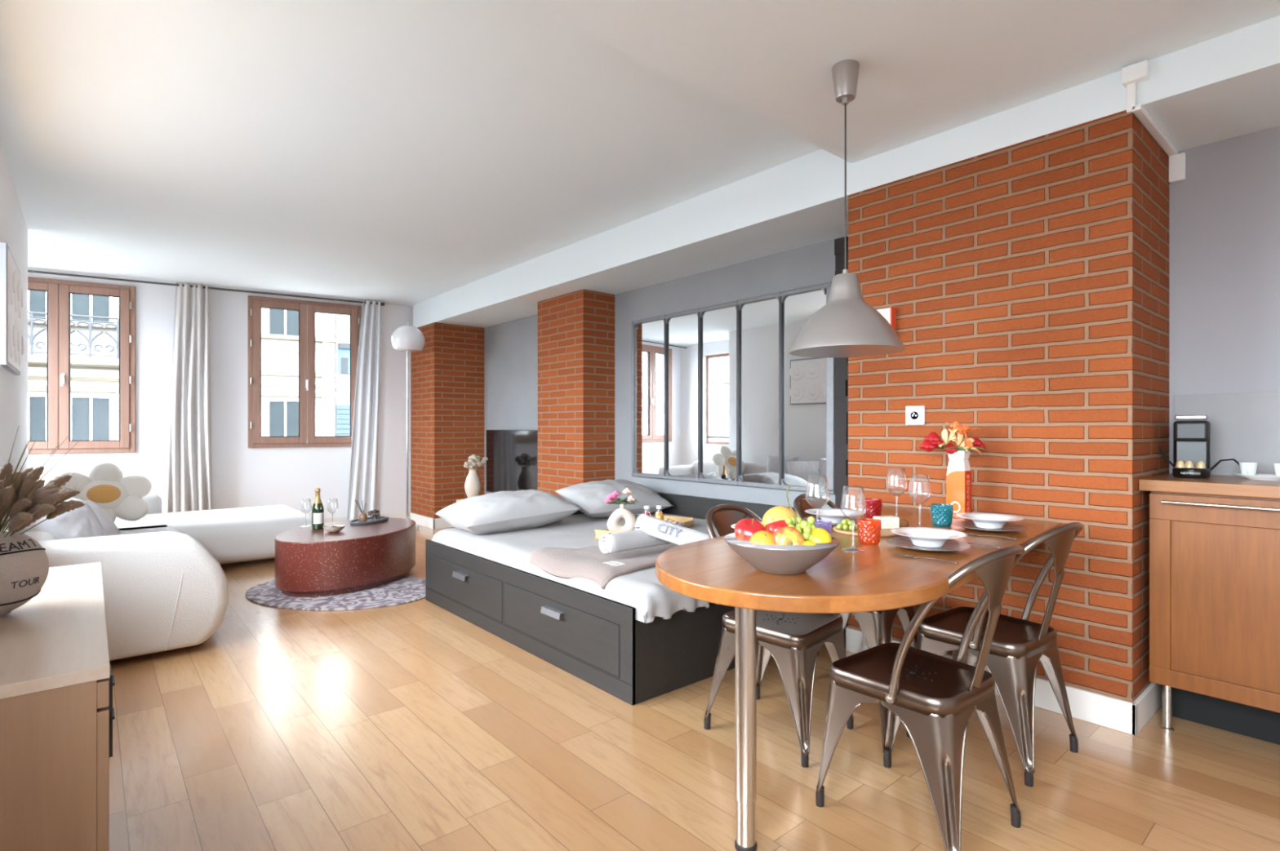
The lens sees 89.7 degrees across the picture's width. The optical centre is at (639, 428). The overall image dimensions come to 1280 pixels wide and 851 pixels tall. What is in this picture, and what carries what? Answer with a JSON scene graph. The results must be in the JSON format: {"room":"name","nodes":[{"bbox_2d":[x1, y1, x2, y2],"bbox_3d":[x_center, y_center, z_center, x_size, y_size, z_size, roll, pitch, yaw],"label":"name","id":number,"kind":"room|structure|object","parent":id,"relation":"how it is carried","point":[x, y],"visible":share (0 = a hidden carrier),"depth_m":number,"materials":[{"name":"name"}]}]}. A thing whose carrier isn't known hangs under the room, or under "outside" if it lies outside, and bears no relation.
{"room":"studio apartment","nodes":[
{"label":"studio apartment","id":0,"kind":"room"},
{"bbox_2d":[0,141,27,529],"bbox_3d":[-1.840,-0.191,1.427,0.200,2.782,9.360,0,0,-41],"label":"wall","id":1,"kind":"structure","parent":0,"point":[13,227],"depth_m":4.10,"materials":[{"name":"white"}]},
{"bbox_2d":[0,241,24,375],"bbox_3d":[-3.707,-0.670,3.804,0.055,0.660,0.900,0,0,-41],"label":"picture frame","id":2,"kind":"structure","parent":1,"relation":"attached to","point":[11,292],"depth_m":3.56,"materials":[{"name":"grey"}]},
{"bbox_2d":[27,272,413,518],"bbox_3d":[-4.779,-0.206,7.292,5.700,2.812,0.300,0,0,-31],"label":"wall","id":3,"kind":"structure","parent":0,"point":[242,476],"depth_m":7.24,"materials":[{"name":"white"}]},
{"bbox_2d":[27,276,135,453],"bbox_3d":[-5.833,-0.618,6.456,1.210,1.745,0.167,0,0,-31],"label":"window","id":4,"kind":"structure","parent":3,"relation":"in","point":[59,292],"depth_m":6.47,"materials":[{"name":"brown wood"}]},
{"bbox_2d":[27,270,384,306],"bbox_3d":[-4.885,-1.525,6.954,3.970,0.040,0.170,0,0,-31],"label":"curtain rod","id":5,"kind":"object","parent":3,"relation":"attached to","point":[28,271],"visible":0.85,"depth_m":6.91,"materials":[{"name":"grey"}]},
{"bbox_2d":[167,282,212,512],"bbox_3d":[-4.836,-0.183,6.905,0.403,2.737,0.083,0,0,-31],"label":"curtain","id":6,"kind":"object","parent":5,"relation":"hanging from","point":[189,473],"visible":0.91,"depth_m":6.91,"materials":[{"name":"grey fabric"}]},
{"bbox_2d":[346,300,380,519],"bbox_3d":[-3.354,-0.183,7.800,0.377,2.737,0.077,0,0,-31],"label":"curtain","id":7,"kind":"object","parent":5,"relation":"hanging from","point":[362,486],"visible":0.91,"depth_m":7.81,"materials":[{"name":"white fabric"}]},
{"bbox_2d":[248,295,361,448],"bbox_3d":[-3.936,-0.640,7.597,1.192,1.730,0.167,0,0,-31],"label":"window","id":8,"kind":"structure","parent":3,"relation":"in","point":[307,310],"depth_m":7.55,"materials":[{"name":"brown wood"}]},
{"bbox_2d":[324,512,408,523],"bbox_3d":[-4.826,1.139,7.080,4.400,0.122,0.016,0,0,-31],"label":"baseboard","id":9,"kind":"structure","parent":3,"relation":"attached to","point":[403,515],"depth_m":8.04,"materials":[{"name":"white"}]},
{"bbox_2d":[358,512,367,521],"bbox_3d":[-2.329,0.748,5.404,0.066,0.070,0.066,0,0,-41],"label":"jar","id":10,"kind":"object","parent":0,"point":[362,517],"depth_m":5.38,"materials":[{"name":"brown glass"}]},
{"bbox_2d":[410,322,484,519],"bbox_3d":[-2.427,-0.029,8.128,0.666,2.457,0.734,0,0,-41],"label":"brick pillar","id":11,"kind":"structure","parent":0,"point":[447,375],"depth_m":7.83,"materials":[{"name":"brick"}]},
{"bbox_2d":[408,512,453,529],"bbox_3d":[-2.441,1.139,8.116,0.662,0.122,0.766,0,0,-41],"label":"baseboard","id":12,"kind":"structure","parent":11,"relation":"attached to","point":[439,523],"depth_m":7.73,"materials":[{"name":"white"}]},
{"bbox_2d":[537,288,614,497],"bbox_3d":[-0.621,-0.029,6.234,0.384,2.457,0.780,0,0,-41],"label":"brick pillar","id":13,"kind":"structure","parent":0,"point":[576,329],"depth_m":6.00,"materials":[{"name":"brick"}]},
{"bbox_2d":[0,0,1279,306],"bbox_3d":[-1.225,-1.566,3.433,5.304,0.292,11.609,0,0,-41],"label":"ceiling","id":14,"kind":"structure","parent":0,"point":[407,153],"depth_m":3.04,"materials":[{"name":"white"}]},
{"bbox_2d":[413,15,1279,328],"bbox_3d":[0.761,-1.460,4.503,0.796,0.406,10.252,0,0,-41],"label":"ceiling beam","id":15,"kind":"structure","parent":14,"relation":"attached to","point":[1227,86],"depth_m":3.68,"materials":[{"name":"white"}]},
{"bbox_2d":[789,59,904,357],"bbox_3d":[0.807,-0.860,2.526,0.432,1.120,0.432,0,0,-41],"label":"pendant lamp","id":16,"kind":"object","parent":14,"relation":"hanging from","point":[846,326],"visible":1,"depth_m":2.44,"materials":[{"name":"grey metal"}]},
{"bbox_2d":[109,524,1279,850],"bbox_3d":[-1.225,1.240,3.433,5.304,0.080,11.609,0,0,-41],"label":"floor","id":17,"kind":"structure","parent":0,"point":[411,726],"depth_m":2.28,"materials":[{"name":"brown wood"}]},
{"bbox_2d":[0,562,115,850],"bbox_3d":[-1.459,0.810,1.448,0.402,0.780,1.155,0,0,-41],"label":"dresser","id":18,"kind":"object","parent":17,"relation":"on","point":[57,715],"visible":1,"depth_m":1.11,"materials":[{"name":"brown wood"}]},
{"bbox_2d":[0,529,48,616],"bbox_3d":[-1.450,0.324,1.432,0.197,0.184,0.198,0,0,-41],"label":"vase","id":19,"kind":"object","parent":18,"relation":"on","point":[24,562],"visible":0.98,"depth_m":1.42,"materials":[{"name":"beige"}]},
{"bbox_2d":[0,538,36,552],"bbox_3d":[-1.381,0.260,1.417,0.028,0.017,0.086,0,0,11],"label":"print","id":20,"kind":"object","parent":19,"relation":"on","point":[6,545],"depth_m":1.42,"materials":[{"name":"grey"}]},
{"bbox_2d":[10,577,39,589],"bbox_3d":[-1.355,0.342,1.419,0.008,0.015,0.060,0,0,6],"label":"print","id":21,"kind":"object","parent":19,"relation":"attached to","point":[16,583],"depth_m":1.42,"materials":[{"name":"grey"}]},
{"bbox_2d":[0,426,86,537],"bbox_3d":[-1.435,0.133,1.430,0.322,0.276,0.323,0,0,3],"label":"bouquet","id":22,"kind":"object","parent":19,"relation":"in","point":[24,498],"visible":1,"depth_m":1.43,"materials":[{"name":"brown plant"}]},
{"bbox_2d":[20,493,311,661],"bbox_3d":[-3.362,0.870,4.912,1.960,0.660,3.604,0,0,-41],"label":"sofa","id":23,"kind":"object","parent":17,"relation":"on","point":[165,583],"visible":0.5,"depth_m":3.37,"materials":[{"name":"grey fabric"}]},
{"bbox_2d":[20,531,57,541],"bbox_3d":[-4.060,0.820,4.390,0.220,0.560,3.250,0,0,-41],"label":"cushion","id":24,"kind":"object","parent":23,"relation":"on","point":[37,535],"depth_m":3.27,"materials":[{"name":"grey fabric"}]},
{"bbox_2d":[18,497,106,539],"bbox_3d":[-3.198,0.615,3.581,0.314,0.415,0.503,0,0,-13],"label":"cushion","id":25,"kind":"object","parent":23,"relation":"on","point":[81,522],"visible":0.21,"depth_m":3.52,"materials":[{"name":"grey fabric"}]},
{"bbox_2d":[84,500,122,536],"bbox_3d":[-3.477,0.650,3.972,0.348,0.378,0.500,0,0,1],"label":"cushion","id":26,"kind":"object","parent":23,"relation":"on","point":[108,526],"visible":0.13,"depth_m":4.09,"materials":[{"name":"grey fabric"}]},
{"bbox_2d":[59,462,151,522],"bbox_3d":[-4.202,0.539,5.026,0.270,0.526,0.630,0,0,37],"label":"pillow","id":27,"kind":"object","parent":23,"relation":"on","point":[118,496],"visible":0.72,"depth_m":5.04,"materials":[{"name":"white fabric"}]},
{"bbox_2d":[142,493,161,514],"bbox_3d":[-4.880,0.860,5.840,0.860,0.480,0.220,0,0,-41],"label":"cushion","id":28,"kind":"object","parent":23,"relation":"on","point":[153,502],"depth_m":6.00,"materials":[{"name":"grey fabric"}]},
{"bbox_2d":[245,575,425,611],"bbox_3d":[-2.198,1.194,4.752,1.163,0.011,1.342,0,0,-41],"label":"oval rug","id":29,"kind":"object","parent":17,"relation":"on","point":[406,589],"visible":0.55,"depth_m":4.48,"materials":[{"name":"carpet"}]},
{"bbox_2d":[274,518,415,597],"bbox_3d":[-2.292,0.992,5.087,1.114,0.392,1.041,0,0,-41],"label":"coffee table","id":30,"kind":"object","parent":29,"relation":"on","point":[308,562],"visible":0.97,"depth_m":4.63,"materials":[{"name":"red stone"}]},
{"bbox_2d":[311,488,324,529],"bbox_3d":[-2.539,0.635,5.066,0.086,0.322,0.087,0,0,-41],"label":"champagne bottle","id":31,"kind":"object","parent":30,"relation":"on","point":[317,510],"visible":1,"depth_m":5.04,"materials":[{"name":"green"}]},
{"bbox_2d":[322,524,345,533],"bbox_3d":[-2.341,0.773,4.920,0.156,0.045,0.156,0,0,-41],"label":"bowl","id":32,"kind":"object","parent":30,"relation":"on","point":[331,528],"visible":1,"depth_m":4.89,"materials":[{"name":"beige ceramic"}]},
{"bbox_2d":[349,516,389,525],"bbox_3d":[-2.287,0.784,5.440,0.216,0.024,0.396,0,0,19],"label":"tray","id":33,"kind":"object","parent":30,"relation":"on","point":[355,522],"visible":0.84,"depth_m":5.37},
{"bbox_2d":[355,499,367,521],"bbox_3d":[-2.341,0.693,5.410,0.093,0.181,0.067,0,0,24],"label":"reed diffuser","id":34,"kind":"object","parent":33,"relation":"on","point":[362,517],"visible":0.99,"depth_m":5.39,"materials":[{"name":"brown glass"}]},
{"bbox_2d":[367,509,385,520],"bbox_3d":[-2.253,0.742,5.486,0.141,0.098,0.118,0,0,-41],"label":"figurine","id":35,"kind":"object","parent":33,"relation":"on","point":[375,514],"visible":0.99,"depth_m":5.47,"materials":[{"name":"grey stone"}]},
{"bbox_2d":[391,322,425,530],"bbox_3d":[-2.703,-0.005,7.442,0.369,2.410,0.576,0,0,-29],"label":"lamp","id":36,"kind":"object","parent":17,"relation":"on","point":[407,338],"visible":0.95,"depth_m":7.25,"materials":[{"name":"metal"}]},
{"bbox_2d":[425,492,848,706],"bbox_3d":[-0.052,0.875,4.248,1.954,0.650,2.262,0,0,-41],"label":"frame","id":37,"kind":"object","parent":17,"relation":"on","point":[598,641],"visible":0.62,"depth_m":3.14,"materials":[{"name":"black wood"}]},
{"bbox_2d":[431,511,719,623],"bbox_3d":[-0.007,0.897,4.205,1.890,0.404,2.311,0,0,-41],"label":"mattress","id":38,"kind":"object","parent":37,"relation":"on","point":[641,589],"visible":0.28,"depth_m":3.75,"materials":[{"name":"grey fabric"}]},
{"bbox_2d":[435,489,582,535],"bbox_3d":[-0.924,0.586,4.540,0.880,0.275,0.539,0,0,-40],"label":"bed pillow","id":39,"kind":"object","parent":38,"relation":"on","point":[500,512],"visible":0.95,"depth_m":4.35,"materials":[{"name":"grey fabric"}]},
{"bbox_2d":[529,543,679,590],"bbox_3d":[-0.016,0.710,3.638,1.153,0.085,0.783,0,0,-43],"label":"folded blanket","id":40,"kind":"object","parent":38,"relation":"on","point":[589,563],"visible":0.53,"depth_m":3.32,"materials":[{"name":"brown fabric"}]},
{"bbox_2d":[598,527,671,554],"bbox_3d":[-0.016,0.596,3.479,0.440,0.115,0.109,0,0,-41],"label":"rolled towel","id":41,"kind":"object","parent":40,"relation":"on","point":[633,540],"visible":0.73,"depth_m":3.38,"materials":[{"name":"grey fabric"}]},
{"bbox_2d":[634,514,710,545],"bbox_3d":[0.190,0.571,3.447,0.456,0.193,0.121,0,0,27],"label":"rolled towel","id":42,"kind":"object","parent":41,"relation":"on","point":[678,535],"visible":0.81,"depth_m":3.42,"materials":[{"name":"grey fabric"}]},
{"bbox_2d":[555,479,672,518],"bbox_3d":[-0.207,0.569,5.194,0.820,0.284,0.524,0,0,-38],"label":"bed pillow","id":43,"kind":"object","parent":38,"relation":"on","point":[590,496],"visible":0.79,"depth_m":5.05,"materials":[{"name":"grey fabric"}]},
{"bbox_2d":[594,515,693,540],"bbox_3d":[0.049,0.665,4.280,0.300,0.062,0.806,0,0,30],"label":"serving tray","id":44,"kind":"object","parent":38,"relation":"on","point":[688,522],"visible":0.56,"depth_m":4.52,"materials":[{"name":"brown wood"}]},
{"bbox_2d":[604,488,639,532],"bbox_3d":[-0.114,0.532,4.046,0.220,0.312,0.198,0,0,36],"label":"vase","id":45,"kind":"object","parent":44,"relation":"on","point":[613,522],"visible":0.98,"depth_m":4.03,"materials":[{"name":"beige ceramic"}]},
{"bbox_2d":[654,505,663,520],"bbox_3d":[0.132,0.609,4.411,0.066,0.152,0.066,0,0,-41],"label":"juice bottle","id":46,"kind":"object","parent":44,"relation":"on","point":[659,515],"visible":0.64,"depth_m":4.39,"materials":[{"name":"orange"}]},
{"bbox_2d":[703,504,853,768],"bbox_3d":[0.531,0.764,2.585,0.515,0.872,0.437,0,0,41],"label":"metal chair","id":47,"kind":"object","parent":17,"relation":"on","point":[794,641],"visible":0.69,"depth_m":2.48,"materials":[{"name":"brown metal"}]},
{"bbox_2d":[793,493,917,662],"bbox_3d":[1.000,0.764,3.039,0.515,0.872,0.437,0,0,43],"label":"metal chair","id":48,"kind":"object","parent":17,"relation":"on","point":[876,627],"visible":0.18,"depth_m":2.83,"materials":[{"name":"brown metal"}]},
{"bbox_2d":[655,506,1061,850],"bbox_3d":[0.846,0.800,2.344,0.840,0.800,1.969,0,0,44],"label":"dining table","id":49,"kind":"object","parent":17,"relation":"on","point":[873,579],"visible":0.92,"depth_m":1.81,"materials":[{"name":"brown wood"}]},
{"bbox_2d":[723,533,839,575],"bbox_3d":[0.396,0.356,1.806,0.319,0.088,0.319,0,0,-41],"label":"fruit bowl","id":50,"kind":"object","parent":49,"relation":"on","point":[771,559],"visible":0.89,"depth_m":1.70,"materials":[{"name":"grey ceramic"}]},
{"bbox_2d":[734,518,765,541],"bbox_3d":[0.311,0.293,1.817,0.091,0.080,0.088,0,0,-21],"label":"apple","id":51,"kind":"object","parent":50,"relation":"on","point":[744,529],"visible":0.62,"depth_m":1.79,"materials":[{"name":"red food"}]},
{"bbox_2d":[749,530,774,545],"bbox_3d":[0.337,0.317,1.756,0.075,0.071,0.073,0,0,-18],"label":"orange","id":52,"kind":"object","parent":50,"relation":"in","point":[763,538],"visible":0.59,"depth_m":1.73,"materials":[{"name":"yellow food"}]},
{"bbox_2d":[764,518,788,534],"bbox_3d":[0.390,0.291,1.824,0.080,0.068,0.079,0,0,-32],"label":"apple","id":53,"kind":"object","parent":50,"relation":"in","point":[772,527],"visible":0.41,"depth_m":1.80,"materials":[{"name":"red food"}]},
{"bbox_2d":[761,506,798,527],"bbox_3d":[0.416,0.281,1.890,0.112,0.105,0.112,0,0,-12],"label":"grapefruit","id":54,"kind":"object","parent":50,"relation":"on","point":[779,513],"visible":0.46,"depth_m":1.86,"materials":[{"name":"yellow"}]},
{"bbox_2d":[773,526,804,545],"bbox_3d":[0.402,0.312,1.745,0.086,0.089,0.075,0,0,-27],"label":"apple","id":55,"kind":"object","parent":50,"relation":"in","point":[787,535],"visible":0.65,"depth_m":1.72,"materials":[{"name":"yellow food"}]},
{"bbox_2d":[785,485,815,541],"bbox_3d":[0.444,0.247,1.797,0.094,0.172,0.097,0,0,13],"label":"grape bunch","id":56,"kind":"object","parent":50,"relation":"on","point":[804,527],"visible":0.59,"depth_m":1.78,"materials":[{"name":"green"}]},
{"bbox_2d":[804,528,832,543],"bbox_3d":[0.494,0.315,1.784,0.078,0.076,0.077,0,0,-18],"label":"lemon","id":57,"kind":"object","parent":50,"relation":"in","point":[820,535],"visible":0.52,"depth_m":1.76,"materials":[{"name":"yellow food"}]},
{"bbox_2d":[804,475,830,511],"bbox_3d":[0.651,0.287,2.361,0.089,0.226,0.089,0,0,-41],"label":"wine glass","id":58,"kind":"object","parent":49,"relation":"on","point":[808,475],"visible":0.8,"depth_m":2.36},
{"bbox_2d":[803,516,865,526],"bbox_3d":[0.802,0.388,2.661,0.247,0.012,0.247,0,0,-41],"label":"dinner plate","id":59,"kind":"object","parent":49,"relation":"on","point":[818,521],"visible":0.44,"depth_m":2.66,"materials":[{"name":"grey ceramic"}]},
{"bbox_2d":[804,508,863,524],"bbox_3d":[0.802,0.368,2.661,0.234,0.043,0.234,0,0,-41],"label":"bowl","id":60,"kind":"object","parent":59,"relation":"on","point":[835,516],"visible":0.96,"depth_m":2.67,"materials":[{"name":"white ceramic"}]},
{"bbox_2d":[840,485,866,552],"bbox_3d":[0.699,0.296,2.105,0.082,0.209,0.082,0,0,-41],"label":"wine glass","id":61,"kind":"object","parent":49,"relation":"on","point":[848,549],"visible":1,"depth_m":2.10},
{"bbox_2d":[840,485,866,521],"bbox_3d":[0.699,0.249,2.105,0.082,0.115,0.082,0,0,-41],"label":"bowl","id":62,"kind":"object","parent":61,"relation":"on","point":[844,486],"depth_m":2.10,"materials":[{"name":"clear glass"}]},
{"bbox_2d":[833,524,898,537],"bbox_3d":[0.873,0.394,2.471,0.250,0.012,0.250,0,0,-41],"label":"board","id":63,"kind":"object","parent":49,"relation":"on","point":[867,531],"visible":0.56,"depth_m":2.41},
{"bbox_2d":[836,519,860,531],"bbox_3d":[0.786,0.367,2.441,0.081,0.040,0.072,0,0,-23],"label":"cluster","id":64,"kind":"object","parent":63,"relation":"on","point":[846,524],"visible":0.96,"depth_m":2.43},
{"bbox_2d":[872,515,899,529],"bbox_3d":[0.952,0.365,2.486,0.085,0.044,0.050,0,0,-11],"label":"cheese","id":65,"kind":"object","parent":63,"relation":"on","point":[887,522],"visible":0.89,"depth_m":2.46,"materials":[{"name":"beige food"}]},
{"bbox_2d":[857,519,881,545],"bbox_3d":[0.793,0.359,2.226,0.081,0.082,0.081,0,0,42],"label":"tumbler","id":66,"kind":"object","parent":49,"relation":"on","point":[879,531],"visible":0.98,"depth_m":2.22,"materials":[{"name":"orange glass"}]},
{"bbox_2d":[862,498,882,518],"bbox_3d":[1.039,0.360,2.877,0.087,0.080,0.087,0,0,-18],"label":"tumbler","id":67,"kind":"object","parent":49,"relation":"on","point":[873,506],"visible":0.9,"depth_m":2.84,"materials":[{"name":"red glass"}]},
{"bbox_2d":[885,467,907,519],"bbox_3d":[1.123,0.287,2.810,0.089,0.226,0.089,0,0,-41],"label":"wine glass","id":68,"kind":"object","parent":49,"relation":"on","point":[888,468],"visible":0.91,"depth_m":2.81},
{"bbox_2d":[885,467,907,496],"bbox_3d":[1.123,0.236,2.810,0.089,0.124,0.089,0,0,-41],"label":"bowl","id":69,"kind":"object","parent":68,"relation":"on","point":[888,468],"depth_m":2.81,"materials":[{"name":"clear glass"}]},
{"bbox_2d":[899,518,909,528],"bbox_3d":[1.034,0.379,2.537,0.064,0.042,0.048,0,0,-41],"label":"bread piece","id":70,"kind":"object","parent":49,"relation":"on","point":[903,522],"visible":0.52,"depth_m":2.52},
{"bbox_2d":[908,473,931,527],"bbox_3d":[1.109,0.291,2.549,0.085,0.218,0.085,0,0,-41],"label":"wine glass","id":71,"kind":"object","parent":49,"relation":"on","point":[912,473],"visible":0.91,"depth_m":2.54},
{"bbox_2d":[908,473,931,504],"bbox_3d":[1.109,0.242,2.549,0.085,0.120,0.085,0,0,-41],"label":"bowl","id":72,"kind":"object","parent":71,"relation":"on","point":[912,473],"depth_m":2.54,"materials":[{"name":"clear glass"}]},
{"bbox_2d":[892,553,958,564],"bbox_3d":[0.864,0.395,1.950,0.190,0.006,0.022,0,0,43],"label":"fork","id":73,"kind":"object","parent":49,"relation":"on","point":[895,554],"visible":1,"depth_m":1.95,"materials":[{"name":"silver metal"}]},
{"bbox_2d":[886,536,972,551],"bbox_3d":[0.957,0.388,2.135,0.260,0.012,0.260,0,0,-41],"label":"dinner plate","id":74,"kind":"object","parent":49,"relation":"on","point":[951,545],"visible":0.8,"depth_m":2.12,"materials":[{"name":"grey ceramic"}]},
{"bbox_2d":[890,527,967,547],"bbox_3d":[0.957,0.368,2.135,0.234,0.043,0.234,0,0,-41],"label":"bowl","id":75,"kind":"object","parent":74,"relation":"on","point":[925,537],"visible":1,"depth_m":2.15,"materials":[{"name":"white ceramic"}]},
{"bbox_2d":[930,503,953,526],"bbox_3d":[1.241,0.357,2.641,0.087,0.085,0.087,0,0,-18],"label":"tumbler","id":76,"kind":"object","parent":49,"relation":"on","point":[952,515],"visible":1,"depth_m":2.64,"materials":[{"name":"teal glass"}]},
{"bbox_2d":[919,421,985,519],"bbox_3d":[1.419,0.185,2.877,0.277,0.430,0.187,0,0,-17],"label":"bottle vase","id":77,"kind":"object","parent":49,"relation":"on","point":[958,478],"visible":0.99,"depth_m":2.86,"materials":[{"name":"ceramic"}]},
{"bbox_2d":[952,520,1027,532],"bbox_3d":[1.370,0.388,2.521,0.260,0.012,0.260,0,0,-41],"label":"dinner plate","id":78,"kind":"object","parent":49,"relation":"on","point":[1008,527],"visible":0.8,"depth_m":2.51,"materials":[{"name":"grey ceramic"}]},
{"bbox_2d":[955,512,1023,528],"bbox_3d":[1.370,0.368,2.521,0.234,0.043,0.234,0,0,-41],"label":"bowl","id":79,"kind":"object","parent":78,"relation":"on","point":[981,520],"visible":1,"depth_m":2.52,"materials":[{"name":"white ceramic"}]},
{"bbox_2d":[815,545,1025,850],"bbox_3d":[0.872,0.764,1.969,0.437,0.872,0.515,0,0,-38],"label":"metal chair","id":80,"kind":"object","parent":17,"relation":"on","point":[935,697],"visible":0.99,"depth_m":1.86,"materials":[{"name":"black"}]},
{"bbox_2d":[906,522,1083,787],"bbox_3d":[1.348,0.764,2.419,0.437,0.872,0.515,0,0,-37],"label":"metal chair","id":81,"kind":"object","parent":17,"relation":"on","point":[1017,647],"visible":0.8,"depth_m":2.28,"materials":[{"name":"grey metal"}]},
{"bbox_2d":[1149,491,1279,745],"bbox_3d":[2.617,0.726,2.243,0.576,0.949,1.245,0,0,-41],"label":"base cabinet","id":82,"kind":"object","parent":17,"relation":"on","point":[1215,560],"visible":0.99,"depth_m":2.43,"materials":[{"name":"brown"}]},
{"bbox_2d":[1138,473,1279,498],"bbox_3d":[2.812,0.228,2.049,0.568,0.045,1.856,0,0,-41],"label":"countertop","id":83,"kind":"structure","parent":82,"relation":"on","point":[1216,485],"depth_m":2.44,"materials":[{"name":"brown wood"}]},
{"bbox_2d":[1159,415,1239,479],"bbox_3d":[2.355,0.076,2.737,0.295,0.258,0.254,0,0,-8],"label":"coffee machine","id":84,"kind":"object","parent":83,"relation":"on","point":[1191,439],"visible":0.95,"depth_m":2.65,"materials":[{"name":"black plastic"}]},
{"bbox_2d":[1184,461,1195,468],"bbox_3d":[2.274,0.150,2.661,0.037,0.029,0.037,0,0,-41],"label":"capsule","id":85,"kind":"object","parent":84,"relation":"on","point":[1189,464],"visible":1,"depth_m":2.65,"materials":[{"name":"gold metal"}]},
{"bbox_2d":[1172,467,1210,479],"bbox_3d":[2.283,0.185,2.662,0.120,0.040,0.120,0,0,42],"label":"drip tray","id":86,"kind":"object","parent":84,"relation":"on","point":[1182,473],"depth_m":2.62,"materials":[{"name":"black plastic"}]},
{"bbox_2d":[1195,461,1206,468],"bbox_3d":[2.300,0.150,2.637,0.037,0.029,0.037,0,0,-41],"label":"capsule","id":87,"kind":"object","parent":84,"relation":"on","point":[1200,464],"visible":1,"depth_m":2.63,"materials":[{"name":"gold metal"}]},
{"bbox_2d":[1231,473,1279,480],"bbox_3d":[2.482,0.196,2.552,0.122,0.019,0.196,0,0,-41],"label":"oval dish","id":88,"kind":"object","parent":83,"relation":"on","point":[1257,477],"visible":0.95,"depth_m":2.54,"materials":[{"name":"white"}]},
{"bbox_2d":[1238,462,1257,475],"bbox_3d":[2.455,0.167,2.599,0.069,0.055,0.058,0,0,-5],"label":"espresso cup","id":89,"kind":"object","parent":88,"relation":"on","point":[1246,468],"visible":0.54,"depth_m":2.58,"materials":[{"name":"white"}]},
{"bbox_2d":[1273,462,1279,476],"bbox_3d":[2.521,0.167,2.523,0.069,0.055,0.058,0,0,-5],"label":"espresso cup","id":90,"kind":"object","parent":88,"relation":"on","point":[1276,465],"visible":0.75,"depth_m":2.52,"materials":[{"name":"white"}]},
{"bbox_3d":[-1.382,0.990,6.820,0.710,0.420,1.080,0,0,-41],"label":"bench","id":91,"kind":"object","parent":17,"relation":"on","visible":0},
{"bbox_2d":[463,454,488,497],"bbox_3d":[-1.790,0.534,6.976,0.240,0.492,0.237,0,0,4],"label":"flower vase","id":92,"kind":"object","parent":91,"relation":"on","point":[473,486],"visible":0.98,"depth_m":6.94,"materials":[{"name":"beige ceramic"}]},
{"bbox_2d":[486,430,537,493],"bbox_3d":[-1.422,0.400,6.970,0.296,0.760,1.240,0,0,-41],"label":"television","id":93,"kind":"object","parent":91,"relation":"on","point":[512,464],"visible":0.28,"depth_m":7.02,"materials":[{"name":"black plastic"}]},
{"bbox_2d":[484,125,1279,508],"bbox_3d":[0.954,-0.053,4.765,0.162,2.507,10.800,0,0,-41],"label":"wall","id":94,"kind":"structure","parent":0,"point":[1224,218],"depth_m":2.86,"materials":[{"name":"grey"}]},
{"bbox_2d":[631,282,835,494],"bbox_3d":[0.607,-0.265,5.030,0.042,1.404,2.084,0,0,-41],"label":"wall mirror","id":95,"kind":"object","parent":94,"relation":"attached to","point":[719,395],"visible":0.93,"depth_m":4.90,"materials":[{"name":"clear glass"}]},
{"bbox_2d":[834,236,848,509],"bbox_3d":[1.325,0.000,4.102,0.160,2.400,0.091,0,0,-41],"label":"trim","id":96,"kind":"structure","parent":94,"relation":"attached to","point":[841,383],"depth_m":4.05,"materials":[{"name":"black"}]},
{"bbox_2d":[1121,59,1186,183],"bbox_3d":[2.172,-1.268,2.704,0.691,0.303,0.085,0,0,-41],"label":"trim","id":97,"kind":"structure","parent":94,"relation":"attached to","point":[1132,74],"depth_m":2.56,"materials":[{"name":"paint"}]},
{"bbox_2d":[848,110,1168,702],"bbox_3d":[1.780,-0.029,3.212,0.666,2.457,1.245,0,0,-41],"label":"brick wall","id":98,"kind":"structure","parent":0,"point":[1026,282],"depth_m":2.79,"materials":[{"name":"brick"}]},
{"bbox_2d":[876,306,895,331],"bbox_3d":[1.240,-0.535,3.295,0.046,0.152,0.126,0,0,-41],"label":"wall box","id":99,"kind":"object","parent":98,"relation":"attached to","point":[889,313],"visible":0.41,"depth_m":3.25,"materials":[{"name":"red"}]},
{"bbox_2d":[905,405,924,425],"bbox_3d":[1.359,-0.062,3.177,0.024,0.094,0.094,0,0,-41],"label":"wall socket","id":100,"kind":"object","parent":98,"relation":"attached to","point":[914,415],"visible":1,"depth_m":3.17,"materials":[{"name":"white plastic"}]},
{"bbox_2d":[844,626,1162,736],"bbox_3d":[1.767,1.139,3.200,0.662,0.122,1.277,0,0,-41],"label":"baseboard","id":101,"kind":"structure","parent":98,"relation":"attached to","point":[1127,717],"depth_m":2.63,"materials":[{"name":"white"}]},
{"label":"outside","id":102,"kind":"structure","parent":0,"visible":0},
{"bbox_3d":[-22.846,10.350,31.609,70.000,0.300,59.400,0,0,-31],"label":"street","id":103,"kind":"object","parent":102,"visible":0},
{"bbox_2d":[27,290,337,440],"bbox_3d":[-17.830,2.400,11.666,22.040,15.600,4.750,0,0,-31],"label":"apartment building","id":104,"kind":"structure","parent":103,"relation":"on","point":[95,320],"depth_m":13.65,"materials":[{"name":"stone"}]},
{"bbox_2d":[334,314,350,435],"bbox_3d":[-6.253,1.200,22.743,8.700,18.000,5.700,0,0,-31],"label":"house","id":105,"kind":"structure","parent":103,"relation":"on","point":[342,322],"depth_m":18.29,"materials":[{"name":"stone"}]},
{"bbox_2d":[336,404,350,435],"bbox_3d":[-7.863,0.170,18.630,1.700,1.660,0.090,0,0,-31],"label":"shutter","id":106,"kind":"object","parent":105,"relation":"hanging from","point":[343,411],"depth_m":18.26,"materials":[{"name":"white"}]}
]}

